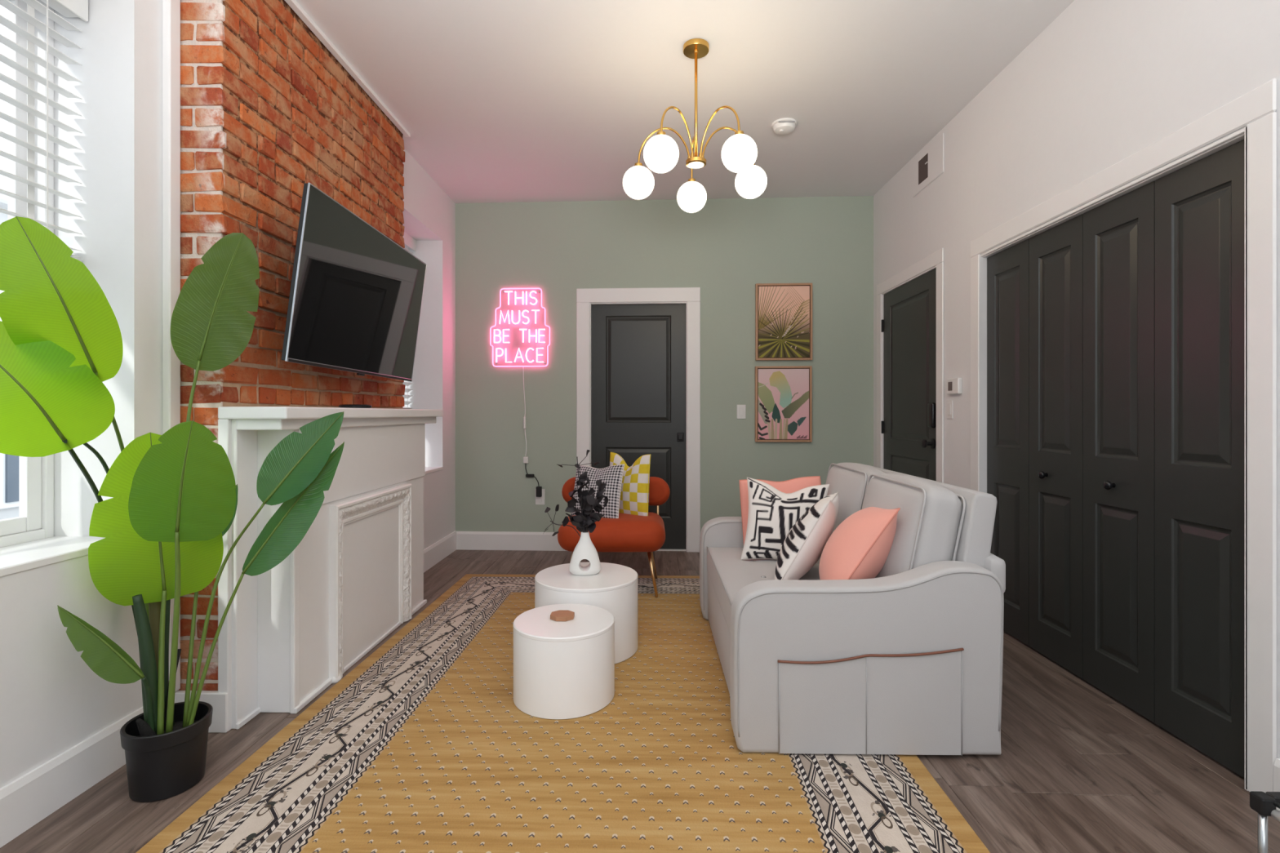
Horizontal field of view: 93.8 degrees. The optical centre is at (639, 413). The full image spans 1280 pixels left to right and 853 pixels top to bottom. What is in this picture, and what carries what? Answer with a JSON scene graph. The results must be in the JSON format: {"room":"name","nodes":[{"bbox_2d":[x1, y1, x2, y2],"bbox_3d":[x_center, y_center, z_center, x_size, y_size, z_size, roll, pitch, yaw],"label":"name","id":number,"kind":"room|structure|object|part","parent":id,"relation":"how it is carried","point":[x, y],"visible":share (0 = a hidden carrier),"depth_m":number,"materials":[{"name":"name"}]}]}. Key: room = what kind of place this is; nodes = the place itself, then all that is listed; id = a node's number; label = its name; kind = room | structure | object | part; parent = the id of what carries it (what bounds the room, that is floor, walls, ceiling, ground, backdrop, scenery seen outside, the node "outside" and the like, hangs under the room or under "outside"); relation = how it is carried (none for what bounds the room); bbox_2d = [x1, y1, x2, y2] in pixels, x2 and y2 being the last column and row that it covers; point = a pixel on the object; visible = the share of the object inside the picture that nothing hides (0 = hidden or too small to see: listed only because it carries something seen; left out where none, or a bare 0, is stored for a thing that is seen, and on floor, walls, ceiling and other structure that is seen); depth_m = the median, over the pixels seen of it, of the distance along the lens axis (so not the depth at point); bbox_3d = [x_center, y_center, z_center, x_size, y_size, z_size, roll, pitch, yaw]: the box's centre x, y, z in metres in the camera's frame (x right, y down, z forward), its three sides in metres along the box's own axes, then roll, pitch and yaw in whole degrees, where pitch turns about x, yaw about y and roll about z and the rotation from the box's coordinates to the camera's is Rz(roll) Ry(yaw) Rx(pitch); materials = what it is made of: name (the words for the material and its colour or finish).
{"room":"living room","nodes":[
{"label":"living room","id":0,"kind":"room"},
{"bbox_2d":[0,0,455,788],"bbox_3d":[-1.881,-0.320,1.306,0.455,2.980,8.150,0,0,1],"label":"wall","id":1,"kind":"structure","parent":0,"point":[51,701],"depth_m":2.05,"materials":[{"name":"white paint"}]},
{"bbox_2d":[0,0,104,577],"bbox_3d":[-1.922,-0.492,1.432,0.370,1.875,1.240,0,0,1],"label":"window","id":2,"kind":"structure","parent":1,"relation":"in","point":[28,541],"depth_m":1.99,"materials":[{"name":"white paint"}]},
{"bbox_3d":[-2.082,-0.951,1.434,0.030,0.898,1.180,0,0,1],"label":"sash","id":3,"kind":"part","parent":2,"relation":"part of","materials":[{"name":"white paint"}]},
{"bbox_3d":[-2.044,-0.076,1.434,0.030,0.932,1.180,0,0,1],"label":"sash","id":4,"kind":"part","parent":2,"relation":"part of","materials":[{"name":"white paint"}]},
{"bbox_3d":[-2.062,-0.502,1.434,0.090,1.855,1.240,0,0,1],"label":"frame","id":5,"kind":"part","parent":2,"relation":"part of","materials":[{"name":"white paint"}]},
{"bbox_2d":[0,0,88,261],"bbox_3d":[-1.926,-0.958,1.434,0.076,0.935,1.213,0,0,1],"label":"window blind","id":6,"kind":"object","parent":2,"relation":"attached to","point":[68,8],"visible":0.74,"depth_m":1.92,"materials":[{"name":"white plastic"}]},
{"bbox_3d":[-1.877,0.433,1.431,0.280,0.024,1.236,0,0,1],"label":"sill","id":7,"kind":"part","parent":2,"relation":"part of","materials":[{"name":"white paint"}]},
{"bbox_2d":[0,706,143,848],"bbox_3d":[-1.761,1.095,-0.276,0.016,0.150,4.990,0,0,1],"label":"baseboard","id":8,"kind":"structure","parent":1,"relation":"attached to","point":[28,800],"depth_m":1.77,"materials":[{"name":"white paint"}]},
{"bbox_2d":[162,0,180,691],"bbox_3d":[-1.713,-0.395,2.189,0.030,2.830,0.052,0,0,1],"label":"trim","id":9,"kind":"structure","parent":1,"relation":"attached to","point":[171,8],"depth_m":2.17,"materials":[{"name":"white paint"}]},
{"bbox_2d":[402,231,416,408],"bbox_3d":[-1.851,-0.695,4.451,0.076,1.410,0.768,0,0,1],"label":"window blind","id":10,"kind":"object","parent":1,"relation":"attached to","point":[410,242],"visible":0.14,"depth_m":4.73,"materials":[{"name":"white plastic"}]},
{"bbox_2d":[425,466,443,474],"bbox_3d":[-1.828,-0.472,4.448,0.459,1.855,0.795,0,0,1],"label":"windowsill","id":11,"kind":"structure","parent":1,"relation":"in","point":[428,469],"depth_m":4.67,"materials":[{"name":"white paint"}]},
{"bbox_2d":[423,530,456,572],"bbox_3d":[-1.593,1.090,4.509,0.016,0.160,1.275,0,0,1],"label":"baseboard","id":12,"kind":"structure","parent":1,"relation":"attached to","point":[439,550],"depth_m":4.72,"materials":[{"name":"white paint"}]},
{"bbox_2d":[177,0,405,690],"bbox_3d":[-1.738,-0.320,3.043,0.425,2.980,1.662,0,0,1],"label":"wall","id":13,"kind":"structure","parent":0,"point":[268,111],"depth_m":2.48,"materials":[{"name":"red brick"}]},
{"bbox_2d":[174,690,227,733],"bbox_3d":[-1.621,1.097,2.203,0.215,0.145,0.025,0,0,1],"label":"baseboard","id":14,"kind":"structure","parent":13,"relation":"attached to","point":[219,701],"depth_m":2.19,"materials":[{"name":"white paint"}]},
{"bbox_2d":[284,0,410,137],"bbox_3d":[-1.516,-1.799,3.040,0.035,0.022,1.670,0,0,1],"label":"trim","id":15,"kind":"structure","parent":13,"relation":"attached to","point":[295,6],"depth_m":3.05,"materials":[{"name":"white paint"}]},
{"bbox_2d":[281,182,426,381],"bbox_3d":[-1.412,-0.547,3.107,0.259,0.720,1.529,0,0,1],"label":"television","id":16,"kind":"object","parent":13,"relation":"attached to","point":[356,296],"visible":1,"depth_m":2.75,"materials":[{"name":"black metal"}]},
{"bbox_2d":[0,549,1279,852],"bbox_3d":[-0.022,1.220,1.716,4.300,0.100,9.230,0,0,1],"label":"floor","id":17,"kind":"structure","parent":0,"point":[1077,770],"depth_m":1.90,"materials":[{"name":"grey wood"}]},
{"bbox_2d":[0,216,344,802],"bbox_3d":[-1.373,0.280,1.756,0.696,1.780,0.676,0,0,1],"label":"potted plant","id":18,"kind":"object","parent":17,"relation":"on","point":[174,492],"visible":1,"depth_m":1.82,"materials":[{"name":"green plant"}]},
{"bbox_3d":[-1.629,0.540,1.814,0.183,0.947,0.381,0,0,1],"label":"stem","id":19,"kind":"part","parent":18,"relation":"part of","materials":[{"name":"green plant"}]},
{"bbox_3d":[-1.549,0.448,1.851,0.120,1.131,0.420,0,0,-28],"label":"stem","id":20,"kind":"part","parent":18,"relation":"part of","materials":[{"name":"green plant"}]},
{"bbox_3d":[-1.658,0.539,1.927,0.234,0.949,0.203,0,0,-44],"label":"stem","id":21,"kind":"part","parent":18,"relation":"part of","materials":[{"name":"green plant"}]},
{"bbox_3d":[-1.516,0.907,1.847,0.018,0.208,0.055,0,0,-13],"label":"stem","id":22,"kind":"part","parent":18,"relation":"part of","materials":[{"name":"green plant"}]},
{"bbox_3d":[-1.512,0.790,1.893,0.018,0.443,0.085,0,0,-33],"label":"stem","id":23,"kind":"part","parent":18,"relation":"part of","materials":[{"name":"green plant"}]},
{"bbox_3d":[-1.489,1.066,1.890,0.230,0.208,0.230,0,0,1],"label":"pot","id":24,"kind":"part","parent":18,"relation":"part of","materials":[{"name":"black plastic"}]},
{"bbox_3d":[-1.427,0.683,1.832,0.097,0.656,0.021,0,0,36],"label":"stem","id":25,"kind":"part","parent":18,"relation":"part of","materials":[{"name":"green plant"}]},
{"bbox_3d":[-1.516,0.414,1.978,0.036,1.193,0.141,0,0,-3],"label":"stem","id":26,"kind":"part","parent":18,"relation":"part of","materials":[{"name":"green plant"}]},
{"bbox_3d":[-1.475,0.726,1.972,0.027,0.570,0.111,0,0,-7],"label":"stem","id":27,"kind":"part","parent":18,"relation":"part of","materials":[{"name":"green plant"}]},
{"bbox_3d":[-1.374,0.768,1.942,0.155,0.486,0.023,0,0,-29],"label":"stem","id":28,"kind":"part","parent":18,"relation":"part of","materials":[{"name":"green plant"}]},
{"bbox_3d":[-1.345,0.653,1.942,0.219,0.716,0.074,0,0,1],"label":"stem","id":29,"kind":"part","parent":18,"relation":"part of","materials":[{"name":"green plant"}]},
{"bbox_2d":[217,406,443,731],"bbox_3d":[-1.409,0.573,3.025,0.258,1.195,1.667,0,0,1],"label":"fireplace mantel","id":30,"kind":"object","parent":17,"relation":"on","point":[291,631],"visible":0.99,"depth_m":2.56,"materials":[{"name":"white paint"}]},
{"bbox_3d":[-1.519,0.595,2.277,0.053,1.150,0.120,0,0,1],"label":"panel","id":31,"kind":"part","parent":30,"relation":"part of","materials":[{"name":"white paint"}]},
{"bbox_2d":[217,406,443,419],"bbox_3d":[-1.408,-0.002,3.025,0.256,0.046,1.667,0,0,1],"label":"shelf","id":32,"kind":"object","parent":30,"relation":"attached to","point":[224,412],"depth_m":2.39,"materials":[{"name":"white paint"}]},
{"bbox_3d":[-1.399,0.040,3.022,0.170,0.044,1.613,0,0,1],"label":"under molding","id":33,"kind":"part","parent":30,"relation":"part of","materials":[{"name":"white paint"}]},
{"bbox_2d":[338,404,372,408],"bbox_3d":[-1.368,-0.035,2.878,0.146,0.018,0.146,0,0,1],"label":"puck","id":34,"kind":"object","parent":30,"relation":"on","point":[345,406],"visible":0.87,"depth_m":2.82,"materials":[{"name":"black plastic"}]},
{"bbox_2d":[136,573,990,852],"bbox_3d":[-0.174,1.164,2.596,2.257,0.011,3.385,0,0,2],"label":"area rug","id":35,"kind":"object","parent":17,"relation":"on","point":[424,745],"visible":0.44,"depth_m":1.92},
{"bbox_2d":[513,604,614,719],"bbox_3d":[-0.312,1.004,2.467,0.414,0.310,0.414,0,0,1],"label":"side table","id":36,"kind":"object","parent":35,"relation":"on","point":[562,669],"visible":0.94,"depth_m":2.30,"materials":[{"name":"white paint"}]},
{"bbox_2d":[550,610,574,621],"bbox_3d":[-0.322,0.838,2.481,0.096,0.020,0.085,0,0,1],"label":"wooden coaster","id":37,"kind":"object","parent":36,"relation":"on","point":[557,615],"visible":1,"depth_m":2.46,"materials":[{"name":"orange wood"}]},
{"bbox_2d":[534,562,638,664],"bbox_3d":[-0.264,0.979,2.967,0.508,0.360,0.508,0,0,1],"label":"side table","id":38,"kind":"object","parent":35,"relation":"on","point":[614,588],"visible":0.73,"depth_m":2.81,"materials":[{"name":"white paint"}]},
{"bbox_2d":[568,532,600,575],"bbox_3d":[-0.273,0.695,2.980,0.158,0.208,0.098,0,0,-6],"label":"vase","id":39,"kind":"object","parent":38,"relation":"on","point":[584,548],"visible":1,"depth_m":2.95,"materials":[{"name":"white ceramic"}]},
{"bbox_2d":[543,449,608,537],"bbox_3d":[-0.320,0.421,2.979,0.323,0.479,0.140,0,0,-8],"label":"bouquet","id":40,"kind":"object","parent":39,"relation":"in","point":[584,521],"visible":1,"depth_m":2.97,"materials":[{"name":"black plant"}]},
{"bbox_3d":[-0.360,0.592,2.981,0.178,0.118,0.004,0,0,1],"label":"stem","id":41,"kind":"part","parent":40,"relation":"part of","materials":[{"name":"black plant"}]},
{"bbox_3d":[-0.293,0.432,2.980,0.044,0.435,0.004,0,0,1],"label":"stem","id":42,"kind":"part","parent":40,"relation":"part of","materials":[{"name":"black plant"}]},
{"bbox_2d":[557,476,670,597],"bbox_3d":[-0.174,0.805,4.042,0.765,0.706,0.658,0,0,1],"label":"accent chair","id":43,"kind":"object","parent":35,"relation":"on","point":[628,532],"visible":0.59,"depth_m":3.76,"materials":[{"name":"orange fabric"}]},
{"bbox_2d":[570,463,624,518],"bbox_3d":[-0.290,0.535,4.013,0.403,0.398,0.171,0,0,27],"label":"throw pillow","id":44,"kind":"object","parent":43,"relation":"on","point":[612,475],"visible":0.6,"depth_m":3.95,"materials":[{"name":"fabric"}]},
{"bbox_3d":[-0.180,0.783,3.983,0.690,0.211,0.540,0,0,1],"label":"seat","id":45,"kind":"part","parent":43,"relation":"part of","materials":[{"name":"orange fabric"}]},
{"bbox_3d":[-0.170,0.555,4.281,0.765,0.205,0.180,0,0,1],"label":"backrest","id":46,"kind":"part","parent":43,"relation":"part of","materials":[{"name":"orange fabric"}]},
{"bbox_2d":[609,452,650,515],"bbox_3d":[-0.078,0.498,4.096,0.366,0.453,0.127,0,0,34],"label":"throw pillow","id":47,"kind":"object","parent":43,"relation":"on","point":[634,495],"visible":0.63,"depth_m":4.00,"materials":[{"name":"yellow fabric"}]},
{"bbox_3d":[0.077,1.007,3.810,0.078,0.303,0.108,0,0,1],"label":"leg","id":48,"kind":"part","parent":43,"relation":"part of","materials":[{"name":"gold metal"}]},
{"bbox_3d":[0.082,1.007,4.155,0.029,0.304,0.132,0,0,28],"label":"leg","id":49,"kind":"part","parent":43,"relation":"part of","materials":[{"name":"gold metal"}]},
{"bbox_3d":[0.120,0.708,4.178,0.023,0.279,0.190,0,0,6],"label":"post","id":50,"kind":"part","parent":43,"relation":"part of","materials":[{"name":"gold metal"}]},
{"bbox_2d":[699,462,1005,755],"bbox_3d":[0.818,0.712,2.728,0.974,0.915,1.449,0,0,1],"label":"loveseat","id":51,"kind":"object","parent":35,"relation":"on","point":[907,659],"visible":0.75,"depth_m":2.02,"materials":[{"name":"grey fabric"}]},
{"bbox_3d":[0.756,1.008,2.738,0.778,0.275,1.198,0,0,1],"label":"seat","id":52,"kind":"part","parent":51,"relation":"part of","materials":[{"name":"grey fabric"}]},
{"bbox_3d":[0.799,0.840,3.392,0.915,0.637,0.120,0,0,1],"label":"arm","id":53,"kind":"part","parent":51,"relation":"part of","materials":[{"name":"grey fabric"}]},
{"bbox_2d":[706,547,819,633],"bbox_3d":[0.730,0.812,2.738,0.735,0.152,1.192,0,0,1],"label":"seat cushion","id":54,"kind":"object","parent":51,"relation":"on","point":[726,574],"depth_m":2.81,"materials":[{"name":"grey fabric"}]},
{"bbox_2d":[738,475,821,544],"bbox_3d":[0.768,0.555,3.220,0.458,0.433,0.128,0,0,6],"label":"throw pillow","id":55,"kind":"object","parent":51,"relation":"on","point":[791,486],"visible":0.23,"depth_m":3.23,"materials":[{"name":"pink fabric"}]},
{"bbox_2d":[740,477,829,564],"bbox_3d":[0.734,0.550,3.032,0.432,0.432,0.161,0,0,16],"label":"throw pillow","id":56,"kind":"object","parent":51,"relation":"on","point":[772,513],"visible":0.69,"depth_m":3.01,"materials":[{"name":"fabric"}]},
{"bbox_2d":[774,492,839,580],"bbox_3d":[0.746,0.560,2.669,0.255,0.418,0.475,0,0,23],"label":"throw pillow","id":57,"kind":"object","parent":51,"relation":"on","point":[803,545],"visible":0.88,"depth_m":2.49,"materials":[{"name":"fabric"}]},
{"bbox_2d":[825,462,884,532],"bbox_3d":[1.075,0.515,3.029,0.287,0.521,0.596,0,0,1],"label":"cushion","id":58,"kind":"object","parent":51,"relation":"on","point":[851,481],"depth_m":2.87,"materials":[{"name":"grey fabric"}]},
{"bbox_2d":[818,506,900,580],"bbox_3d":[0.870,0.555,2.411,0.285,0.422,0.480,0,0,10],"label":"throw pillow","id":59,"kind":"object","parent":51,"relation":"on","point":[860,547],"visible":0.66,"depth_m":2.24,"materials":[{"name":"pink fabric"}]},
{"bbox_3d":[0.777,0.840,2.083,0.915,0.637,0.120,0,0,1],"label":"arm","id":60,"kind":"part","parent":51,"relation":"part of","materials":[{"name":"grey fabric"}]},
{"bbox_3d":[0.776,0.815,2.012,0.622,0.054,0.016,0,0,1],"label":"pocket trim","id":61,"kind":"part","parent":51,"relation":"part of","materials":[{"name":"brown leather"}]},
{"bbox_2d":[861,473,962,577],"bbox_3d":[1.065,0.515,2.439,0.287,0.521,0.595,0,0,1],"label":"cushion","id":62,"kind":"object","parent":51,"relation":"on","point":[929,525],"depth_m":2.18,"materials":[{"name":"grey fabric"}]},
{"bbox_3d":[1.187,0.676,2.731,0.185,0.788,1.220,0,0,1],"label":"backrest","id":63,"kind":"part","parent":51,"relation":"part of","materials":[{"name":"grey fabric"}]},
{"bbox_2d":[1249,791,1279,852],"bbox_3d":[1.650,1.039,1.174,0.372,0.262,0.536,0,0,1],"label":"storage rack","id":64,"kind":"object","parent":17,"relation":"on","point":[1264,804],"visible":1,"depth_m":1.42,"materials":[{"name":"silver metal"}]},
{"bbox_3d":[1.486,1.062,1.428,0.017,0.216,0.017,0,0,1],"label":"leg","id":65,"kind":"part","parent":64,"relation":"part of","materials":[{"name":"silver metal"}]},
{"bbox_3d":[1.494,0.920,1.177,0.010,0.010,0.472,0,0,1],"label":"thin rod","id":66,"kind":"part","parent":64,"relation":"part of","materials":[{"name":"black metal"}]},
{"bbox_2d":[455,195,873,532],"bbox_3d":[0.054,-0.320,5.144,4.287,2.980,0.141,0,0,3],"label":"wall","id":67,"kind":"structure","parent":0,"point":[726,247],"depth_m":5.07,"materials":[{"name":"green paint"}]},
{"bbox_2d":[456,531,566,551],"bbox_3d":[-1.066,1.093,5.122,1.052,0.155,0.017,0,0,3],"label":"baseboard","id":68,"kind":"structure","parent":67,"relation":"attached to","point":[465,540],"depth_m":5.12,"materials":[{"name":"white paint"}]},
{"bbox_2d":[489,288,550,367],"bbox_3d":[-1.023,-0.734,5.108,0.520,0.672,0.041,0,0,3],"label":"sign","id":69,"kind":"object","parent":67,"relation":"attached to","point":[504,291],"visible":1,"depth_m":5.09,"materials":[{"name":"pink plastic"}]},
{"bbox_2d":[522,366,542,497],"bbox_3d":[-0.919,0.153,5.097,0.167,1.110,0.044,0,0,6],"label":"power cord","id":70,"kind":"object","parent":69,"relation":"hanging from","point":[526,460],"visible":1,"depth_m":5.10,"materials":[{"name":"white plastic"}]},
{"bbox_3d":[-0.984,-0.016,5.114,0.035,0.772,0.008,0,0,3],"label":"white cord","id":71,"kind":"part","parent":70,"relation":"part of","materials":[{"name":"plastic"}]},
{"bbox_2d":[525,474,534,477],"bbox_3d":[-0.938,0.531,5.109,0.072,0.026,0.022,0,0,3],"label":"switch","id":72,"kind":"object","parent":70,"relation":"attached to","point":[526,475],"depth_m":5.10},
{"bbox_2d":[535,488,544,505],"bbox_3d":[-0.854,0.713,5.114,0.080,0.136,0.010,0,0,3],"label":"wall outlet","id":73,"kind":"object","parent":67,"relation":"attached to","point":[539,500],"visible":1,"depth_m":5.11,"materials":[{"name":"white plastic"}]},
{"bbox_2d":[576,287,700,552],"bbox_3d":[-0.013,0.054,5.118,1.048,2.232,0.118,0,0,3],"label":"door","id":74,"kind":"structure","parent":67,"relation":"in","point":[638,349],"depth_m":5.11,"materials":[{"name":"grey paint"}]},
{"bbox_3d":[0.343,0.202,5.082,0.057,0.076,0.046,0,0,3],"label":"knob","id":75,"kind":"part","parent":74,"relation":"part of","materials":[{"name":"black metal"}]},
{"bbox_2d":[737,404,746,418],"bbox_3d":[0.851,-0.014,5.029,0.074,0.120,0.010,0,0,3],"label":"light switch","id":76,"kind":"object","parent":67,"relation":"attached to","point":[741,409],"visible":1,"depth_m":5.03,"materials":[{"name":"white plastic"}]},
{"bbox_2d":[755,283,812,360],"bbox_3d":[1.200,-0.764,4.998,0.467,0.640,0.035,0,0,3],"label":"framed picture","id":77,"kind":"object","parent":67,"relation":"attached to","point":[783,311],"visible":1,"depth_m":4.99,"materials":[{"name":"paper"}]},
{"bbox_2d":[755,365,812,442],"bbox_3d":[1.197,-0.078,4.998,0.466,0.632,0.035,0,0,3],"label":"framed picture","id":78,"kind":"object","parent":67,"relation":"attached to","point":[783,394],"visible":1,"depth_m":4.99,"materials":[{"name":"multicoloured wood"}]},
{"bbox_2d":[295,0,1074,203],"bbox_3d":[-0.029,-1.860,1.251,4.300,0.100,8.300,0,0,1],"label":"ceiling","id":79,"kind":"structure","parent":0,"point":[497,100],"depth_m":3.25,"materials":[{"name":"paint"}]},
{"bbox_2d":[622,38,767,213],"bbox_3d":[0.277,-1.452,2.979,0.731,0.716,0.704,0,0,1],"label":"chandelier","id":80,"kind":"object","parent":79,"relation":"hanging from","point":[740,151],"visible":1,"depth_m":2.94,"materials":[{"name":"gold metal"}]},
{"bbox_3d":[-0.007,-1.175,3.048,0.161,0.161,0.161,0,0,19],"label":"globe","id":81,"kind":"part","parent":80,"relation":"part of","materials":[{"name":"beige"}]},
{"bbox_3d":[0.096,-1.175,2.711,0.161,0.161,0.161,0,0,37],"label":"globe","id":82,"kind":"part","parent":80,"relation":"part of","materials":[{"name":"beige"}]},
{"bbox_3d":[0.118,-1.341,3.005,0.276,0.191,0.010,0,0,19],"label":"arm","id":83,"kind":"part","parent":80,"relation":"part of","materials":[{"name":"gold metal"}]},
{"bbox_3d":[0.176,-1.341,2.817,0.010,0.191,0.276,0,0,37],"label":"arm","id":84,"kind":"part","parent":80,"relation":"part of","materials":[{"name":"gold metal"}]},
{"bbox_3d":[0.281,-1.175,3.251,0.161,0.161,0.161,0,0,1],"label":"globe","id":85,"kind":"part","parent":80,"relation":"part of","materials":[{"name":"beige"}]},
{"bbox_3d":[0.279,-1.341,3.118,0.010,0.191,0.276,0,0,1],"label":"arm","id":86,"kind":"part","parent":80,"relation":"part of","materials":[{"name":"gold metal"}]},
{"bbox_3d":[0.276,-1.512,2.951,0.015,0.545,0.015,0,0,1],"label":"rod","id":87,"kind":"part","parent":80,"relation":"part of","materials":[{"name":"gold metal"}]},
{"bbox_3d":[0.436,-1.341,3.000,0.276,0.191,0.010,0,0,-17],"label":"arm","id":88,"kind":"part","parent":80,"relation":"part of","materials":[{"name":"gold metal"}]},
{"bbox_3d":[0.372,-1.341,2.814,0.010,0.191,0.276,0,0,-35],"label":"arm","id":89,"kind":"part","parent":80,"relation":"part of","materials":[{"name":"gold metal"}]},
{"bbox_3d":[0.449,-1.175,2.705,0.161,0.161,0.161,0,0,-35],"label":"globe","id":90,"kind":"part","parent":80,"relation":"part of","materials":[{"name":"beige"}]},
{"bbox_3d":[0.563,-1.175,3.039,0.161,0.161,0.161,0,0,-17],"label":"globe","id":91,"kind":"part","parent":80,"relation":"part of","materials":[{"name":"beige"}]},
{"bbox_2d":[771,117,796,134],"bbox_3d":[0.901,-1.781,3.743,0.156,0.058,0.156,0,0,1],"label":"smoke detector","id":92,"kind":"object","parent":79,"relation":"attached to","point":[785,126],"visible":1,"depth_m":3.70,"materials":[{"name":"white plastic"}]},
{"bbox_2d":[873,0,1279,759],"bbox_3d":[1.944,-0.320,1.168,0.130,2.980,8.000,0,0,1],"label":"wall","id":93,"kind":"structure","parent":0,"point":[1105,81],"depth_m":2.68,"materials":[{"name":"white paint"}]},
{"bbox_2d":[876,247,943,482],"bbox_3d":[1.951,0.061,4.331,0.181,2.218,1.100,0,0,1],"label":"door","id":94,"kind":"structure","parent":93,"relation":"in","point":[910,302],"depth_m":4.26,"materials":[{"name":"grey paint"}]},
{"bbox_3d":[1.892,0.198,3.937,0.077,0.065,0.066,0,0,1],"label":"knob","id":95,"kind":"part","parent":94,"relation":"part of","materials":[{"name":"black metal"}]},
{"bbox_2d":[912,133,944,196],"bbox_3d":[1.919,-1.650,3.999,0.012,0.250,0.440,0,0,1],"label":"air vent","id":96,"kind":"object","parent":93,"relation":"in","point":[929,165],"visible":1,"depth_m":3.97,"materials":[{"name":"white metal"}]},
{"bbox_2d":[946,400,952,418],"bbox_3d":[1.916,-0.025,3.704,0.008,0.116,0.068,0,0,1],"label":"switch plate","id":97,"kind":"object","parent":93,"relation":"attached to","point":[949,402],"visible":1,"depth_m":3.69,"materials":[{"name":"white plastic"}]},
{"bbox_2d":[946,377,961,394],"bbox_3d":[1.906,-0.165,3.632,0.027,0.096,0.140,0,0,1],"label":"thermostat","id":98,"kind":"object","parent":93,"relation":"attached to","point":[953,385],"visible":1,"depth_m":3.60,"materials":[{"name":"white plastic"}]},
{"bbox_2d":[970,78,1276,793],"bbox_3d":[1.923,0.087,2.612,0.081,2.165,1.683,0,0,1],"label":"door","id":99,"kind":"structure","parent":93,"relation":"in","point":[1123,344],"depth_m":2.27,"materials":[{"name":"grey paint"}]},
{"bbox_3d":[1.954,0.144,3.165,0.032,2.028,0.368,0,0,1],"label":"panel","id":100,"kind":"part","parent":99,"relation":"part of","materials":[{"name":"grey paint"}]},
{"bbox_3d":[1.917,0.292,2.845,0.040,0.038,0.038,0,0,1],"label":"knob","id":101,"kind":"part","parent":99,"relation":"part of","materials":[{"name":"black metal"}]},
{"bbox_3d":[1.948,0.144,2.794,0.032,2.028,0.368,0,0,1],"label":"panel","id":102,"kind":"part","parent":99,"relation":"part of","materials":[{"name":"grey paint"}]},
{"bbox_3d":[1.910,0.292,2.433,0.040,0.038,0.038,0,0,1],"label":"knob","id":103,"kind":"part","parent":99,"relation":"part of","materials":[{"name":"black metal"}]},
{"bbox_3d":[1.942,0.144,2.423,0.032,2.028,0.368,0,0,1],"label":"panel","id":104,"kind":"part","parent":99,"relation":"part of","materials":[{"name":"grey paint"}]},
{"bbox_3d":[1.936,0.144,2.053,0.032,2.028,0.368,0,0,1],"label":"panel","id":105,"kind":"part","parent":99,"relation":"part of","materials":[{"name":"grey paint"}]},
{"bbox_2d":[1273,758,1279,811],"bbox_3d":[1.870,1.095,1.070,0.016,0.150,7.800,0,0,1],"label":"baseboard","id":106,"kind":"structure","parent":93,"relation":"attached to","point":[1277,764],"depth_m":1.76,"materials":[{"name":"white paint"}]},
{"label":"outside","id":107,"kind":"structure","parent":0,"visible":0},
{"bbox_3d":[-16.116,5.270,5.264,27.600,0.200,50.000,0,0,1],"label":"ground","id":108,"kind":"structure","parent":107,"visible":0},
{"bbox_2d":[0,179,18,519],"bbox_3d":[-13.734,0.470,7.226,4.300,9.400,30.000,0,0,1],"label":"house","id":109,"kind":"structure","parent":108,"relation":"on","point":[9,464],"depth_m":11.11,"materials":[{"name":"white paint"}]},
{"bbox_3d":[-11.884,-4.030,7.195,0.600,0.400,30.000,0,0,1],"label":"cornice","id":110,"kind":"part","parent":109,"relation":"part of","materials":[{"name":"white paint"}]},
{"bbox_3d":[-11.743,0.870,11.494,0.100,1.560,0.840,0,0,1],"label":"pane","id":111,"kind":"part","parent":109,"relation":"part of","materials":[{"name":"clear glass"}]}
]}

